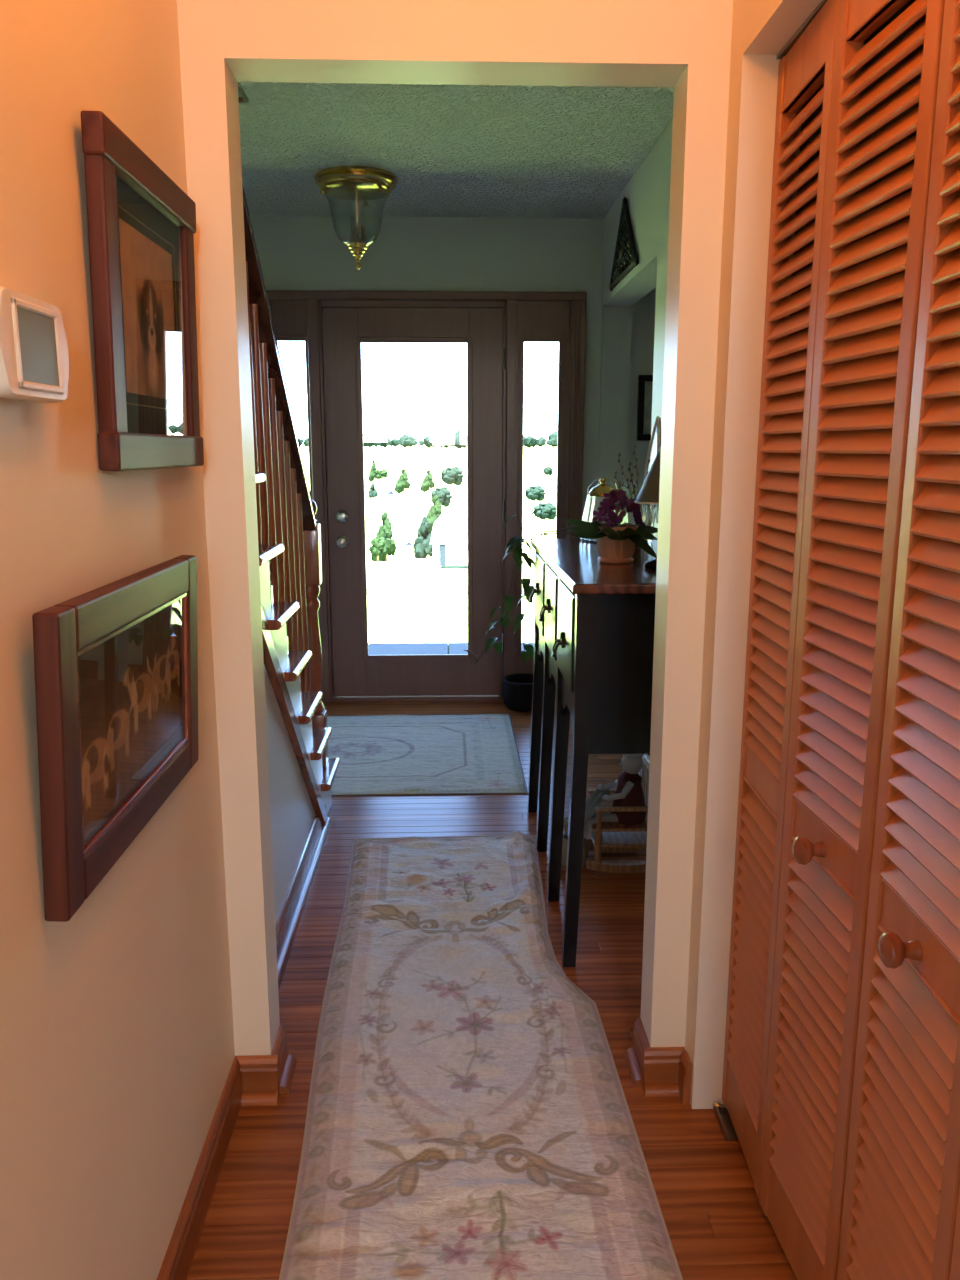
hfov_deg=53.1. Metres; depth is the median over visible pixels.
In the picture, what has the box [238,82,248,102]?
trim
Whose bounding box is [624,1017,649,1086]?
baseboard
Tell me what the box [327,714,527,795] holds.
entry rug
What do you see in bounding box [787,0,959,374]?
wall
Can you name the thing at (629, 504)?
flower
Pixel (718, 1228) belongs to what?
floor
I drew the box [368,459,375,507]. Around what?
tree
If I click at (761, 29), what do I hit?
closet door frame
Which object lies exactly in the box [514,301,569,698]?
window
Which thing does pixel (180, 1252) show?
baseboard
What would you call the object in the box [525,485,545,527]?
tree
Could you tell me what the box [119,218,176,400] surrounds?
print
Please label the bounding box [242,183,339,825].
staircase
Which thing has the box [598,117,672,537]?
wall
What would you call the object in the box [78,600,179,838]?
print
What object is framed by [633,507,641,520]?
flower
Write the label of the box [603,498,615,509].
flower
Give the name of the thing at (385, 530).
tree
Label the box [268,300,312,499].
window
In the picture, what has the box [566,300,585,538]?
trim
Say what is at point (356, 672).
door
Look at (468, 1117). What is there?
runner rug
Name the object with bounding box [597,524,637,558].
pot
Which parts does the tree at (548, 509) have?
crown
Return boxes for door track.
[776,0,826,58]
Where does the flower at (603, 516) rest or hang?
on the potted violet
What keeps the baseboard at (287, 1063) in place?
attached to the wall at (683, 45)
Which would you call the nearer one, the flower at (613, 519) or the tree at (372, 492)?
the flower at (613, 519)
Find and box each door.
[322,307,505,695]
[722,0,944,1279]
[837,0,959,1279]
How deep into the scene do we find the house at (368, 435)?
507.48 m
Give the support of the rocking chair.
on the floor
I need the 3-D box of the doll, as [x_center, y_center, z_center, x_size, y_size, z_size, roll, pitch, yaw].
[0.436,0.486,3.145,0.220,0.318,0.142,0,11,-2]
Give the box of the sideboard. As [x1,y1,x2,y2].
[528,538,657,966]
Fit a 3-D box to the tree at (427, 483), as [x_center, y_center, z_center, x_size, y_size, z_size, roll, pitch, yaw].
[-6.540,-18.729,120.455,1.914,5.266,1.665,0,11,-2]
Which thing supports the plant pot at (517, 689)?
on the floor
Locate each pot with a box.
[502,673,532,711]
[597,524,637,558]
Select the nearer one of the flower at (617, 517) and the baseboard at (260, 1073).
the baseboard at (260, 1073)
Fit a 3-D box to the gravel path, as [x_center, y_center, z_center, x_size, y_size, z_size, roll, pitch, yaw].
[-0.351,-0.533,10.669,28.000,0.072,0.550,0,11,-2]
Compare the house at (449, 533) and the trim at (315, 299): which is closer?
the trim at (315, 299)
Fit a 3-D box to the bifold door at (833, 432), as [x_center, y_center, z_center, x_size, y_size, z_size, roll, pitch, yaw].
[0.503,0.045,1.532,0.078,1.963,0.577,0,11,-2]
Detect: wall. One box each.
[0,0,314,1279]
[177,0,732,1055]
[250,216,655,516]
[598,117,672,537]
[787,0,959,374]
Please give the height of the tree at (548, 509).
2.988 m
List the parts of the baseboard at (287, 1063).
shoe molding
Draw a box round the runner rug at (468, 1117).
[279,831,682,1279]
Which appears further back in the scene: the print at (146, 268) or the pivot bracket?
the pivot bracket
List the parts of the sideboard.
bail pull, leg, cabinet door, bail pull, leg, cabinet door, bail pull, leg, cabinet door, leg, panel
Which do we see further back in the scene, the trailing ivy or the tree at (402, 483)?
the tree at (402, 483)
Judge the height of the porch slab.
0.090 m
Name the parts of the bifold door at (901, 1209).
door knob, door panel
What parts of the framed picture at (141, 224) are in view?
frame rail, frame rail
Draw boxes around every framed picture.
[32,555,197,921]
[80,110,203,470]
[636,375,652,440]
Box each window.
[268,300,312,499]
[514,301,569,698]
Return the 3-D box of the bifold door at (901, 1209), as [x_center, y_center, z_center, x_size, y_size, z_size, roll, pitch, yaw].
[0.522,0.158,0.959,0.077,1.963,0.580,0,11,-2]
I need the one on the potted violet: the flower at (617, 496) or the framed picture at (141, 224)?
the flower at (617, 496)
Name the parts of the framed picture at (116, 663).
frame rail, frame rail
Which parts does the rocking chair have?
leg, leg, arm, seat, arm, leg, rail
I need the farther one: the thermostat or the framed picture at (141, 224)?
the framed picture at (141, 224)
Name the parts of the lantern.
wire handle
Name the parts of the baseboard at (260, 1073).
shoe molding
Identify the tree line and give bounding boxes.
[298,430,556,448]
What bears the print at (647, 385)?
attached to the framed picture at (645, 382)
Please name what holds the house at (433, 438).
on the lawn
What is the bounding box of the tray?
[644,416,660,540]
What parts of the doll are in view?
stuffed leg, stuffed leg, arm, arm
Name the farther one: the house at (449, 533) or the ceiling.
the house at (449, 533)
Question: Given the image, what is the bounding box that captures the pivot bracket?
[713,1102,737,1140]
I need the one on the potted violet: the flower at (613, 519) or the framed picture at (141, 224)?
the flower at (613, 519)
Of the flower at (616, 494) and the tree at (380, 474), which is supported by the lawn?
the tree at (380, 474)
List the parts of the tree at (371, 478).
crown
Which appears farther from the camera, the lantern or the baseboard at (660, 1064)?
the lantern
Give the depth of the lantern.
3.35 m
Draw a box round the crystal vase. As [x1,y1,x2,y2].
[615,482,656,542]
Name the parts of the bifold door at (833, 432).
door panel, door knob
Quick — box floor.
[186,699,796,1279]
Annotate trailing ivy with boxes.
[464,508,638,667]
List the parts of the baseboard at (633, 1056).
shoe molding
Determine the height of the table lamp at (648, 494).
0.325 m
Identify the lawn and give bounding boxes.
[301,444,556,653]
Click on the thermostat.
(34, 356)
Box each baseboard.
[157,1056,241,1279]
[237,1055,279,1105]
[271,1024,296,1093]
[275,804,330,991]
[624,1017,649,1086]
[642,1047,691,1104]
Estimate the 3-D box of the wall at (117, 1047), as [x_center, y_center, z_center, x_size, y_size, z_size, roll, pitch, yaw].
[-0.540,-0.082,1.059,0.100,2.440,4.545,0,11,-2]
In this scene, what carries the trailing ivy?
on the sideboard
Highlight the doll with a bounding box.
[584,754,645,838]
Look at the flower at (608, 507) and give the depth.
2.71 m
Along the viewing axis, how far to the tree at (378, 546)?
42.66 m
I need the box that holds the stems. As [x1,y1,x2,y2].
[614,444,649,487]
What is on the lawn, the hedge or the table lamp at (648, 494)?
the hedge
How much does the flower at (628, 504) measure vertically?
0.032 m
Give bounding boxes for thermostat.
[0,286,68,402]
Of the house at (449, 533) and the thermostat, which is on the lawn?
the house at (449, 533)
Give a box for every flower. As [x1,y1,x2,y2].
[592,507,605,521]
[598,508,611,522]
[602,490,616,501]
[602,502,615,513]
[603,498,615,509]
[603,516,616,527]
[609,507,625,521]
[610,489,624,499]
[611,490,625,502]
[619,501,631,511]
[624,499,635,509]
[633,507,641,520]
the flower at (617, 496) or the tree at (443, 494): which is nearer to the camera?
the flower at (617, 496)
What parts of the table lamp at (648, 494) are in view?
shade trim, lamp shade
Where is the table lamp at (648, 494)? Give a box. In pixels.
[634,446,660,569]
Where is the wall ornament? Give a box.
[609,197,638,291]
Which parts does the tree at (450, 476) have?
crown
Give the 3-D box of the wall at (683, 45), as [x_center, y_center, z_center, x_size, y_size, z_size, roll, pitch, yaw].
[-0.037,-0.312,1.860,1.160,2.580,0.110,0,11,-2]
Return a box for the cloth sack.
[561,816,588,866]
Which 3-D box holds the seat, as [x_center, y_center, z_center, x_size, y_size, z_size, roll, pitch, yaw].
[0.466,0.649,3.179,0.200,0.012,0.166,0,11,-2]
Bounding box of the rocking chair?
[586,753,649,872]
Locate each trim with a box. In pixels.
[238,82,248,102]
[266,290,586,702]
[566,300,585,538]
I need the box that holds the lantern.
[580,477,622,541]
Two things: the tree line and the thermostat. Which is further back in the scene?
the tree line
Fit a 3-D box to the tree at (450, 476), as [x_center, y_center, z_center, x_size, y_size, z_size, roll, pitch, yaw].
[-3.558,-19.526,123.474,3.083,5.612,2.883,0,11,-2]
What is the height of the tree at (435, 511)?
3.448 m
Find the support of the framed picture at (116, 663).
attached to the wall at (117, 1047)
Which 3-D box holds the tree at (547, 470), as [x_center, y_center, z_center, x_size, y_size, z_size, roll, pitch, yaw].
[9.820,-22.435,138.669,1.439,5.280,1.345,0,11,-2]
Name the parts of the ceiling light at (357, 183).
ceiling plate, rod, finial knob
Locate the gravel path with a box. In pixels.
[367,585,534,594]
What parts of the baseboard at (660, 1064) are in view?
shoe molding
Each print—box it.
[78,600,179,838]
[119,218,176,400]
[643,381,652,433]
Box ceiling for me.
[238,82,673,217]
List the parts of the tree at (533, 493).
crown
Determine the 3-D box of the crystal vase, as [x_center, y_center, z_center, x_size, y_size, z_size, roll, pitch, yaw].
[0.554,-0.442,3.338,0.176,0.204,0.176,0,11,-2]
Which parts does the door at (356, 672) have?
knob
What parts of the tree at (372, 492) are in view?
crown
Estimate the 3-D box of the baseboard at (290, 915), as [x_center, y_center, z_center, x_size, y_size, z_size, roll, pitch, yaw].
[-0.541,0.762,2.836,0.034,0.094,1.420,0,11,-2]
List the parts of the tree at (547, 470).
crown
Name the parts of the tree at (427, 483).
crown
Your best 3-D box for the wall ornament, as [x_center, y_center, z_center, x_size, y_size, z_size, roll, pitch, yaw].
[0.630,-1.756,4.205,0.022,0.348,0.636,0,11,-2]
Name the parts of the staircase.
handrail, skirt trim, newel post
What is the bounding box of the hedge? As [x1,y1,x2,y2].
[440,565,467,568]
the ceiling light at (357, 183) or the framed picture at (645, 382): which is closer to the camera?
the ceiling light at (357, 183)
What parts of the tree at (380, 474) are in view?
crown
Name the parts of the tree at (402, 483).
crown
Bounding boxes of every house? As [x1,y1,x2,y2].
[363,430,387,441]
[430,435,439,441]
[430,487,522,566]
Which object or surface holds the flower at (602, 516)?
on the potted violet
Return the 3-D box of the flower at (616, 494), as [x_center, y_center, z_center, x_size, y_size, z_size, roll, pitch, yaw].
[0.389,-0.412,2.719,0.042,0.031,0.029,0,11,-2]
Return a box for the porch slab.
[368,642,533,654]
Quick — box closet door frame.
[685,0,821,1108]
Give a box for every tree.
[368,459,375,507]
[368,483,377,519]
[369,537,386,562]
[371,511,396,561]
[373,469,388,508]
[394,468,410,511]
[413,516,432,558]
[420,469,434,509]
[426,495,441,532]
[431,486,451,514]
[441,466,463,503]
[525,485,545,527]
[533,502,555,538]
[544,466,552,502]
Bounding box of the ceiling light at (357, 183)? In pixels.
[314,166,397,269]
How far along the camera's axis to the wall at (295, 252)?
4.82 m
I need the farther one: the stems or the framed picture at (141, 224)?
the stems
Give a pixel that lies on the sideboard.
(594, 620)
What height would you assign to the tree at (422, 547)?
2.200 m
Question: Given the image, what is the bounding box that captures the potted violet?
[564,489,657,562]
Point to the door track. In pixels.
(794, 38)
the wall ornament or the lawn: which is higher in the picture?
the wall ornament
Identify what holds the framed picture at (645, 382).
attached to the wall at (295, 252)
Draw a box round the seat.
[591,830,646,847]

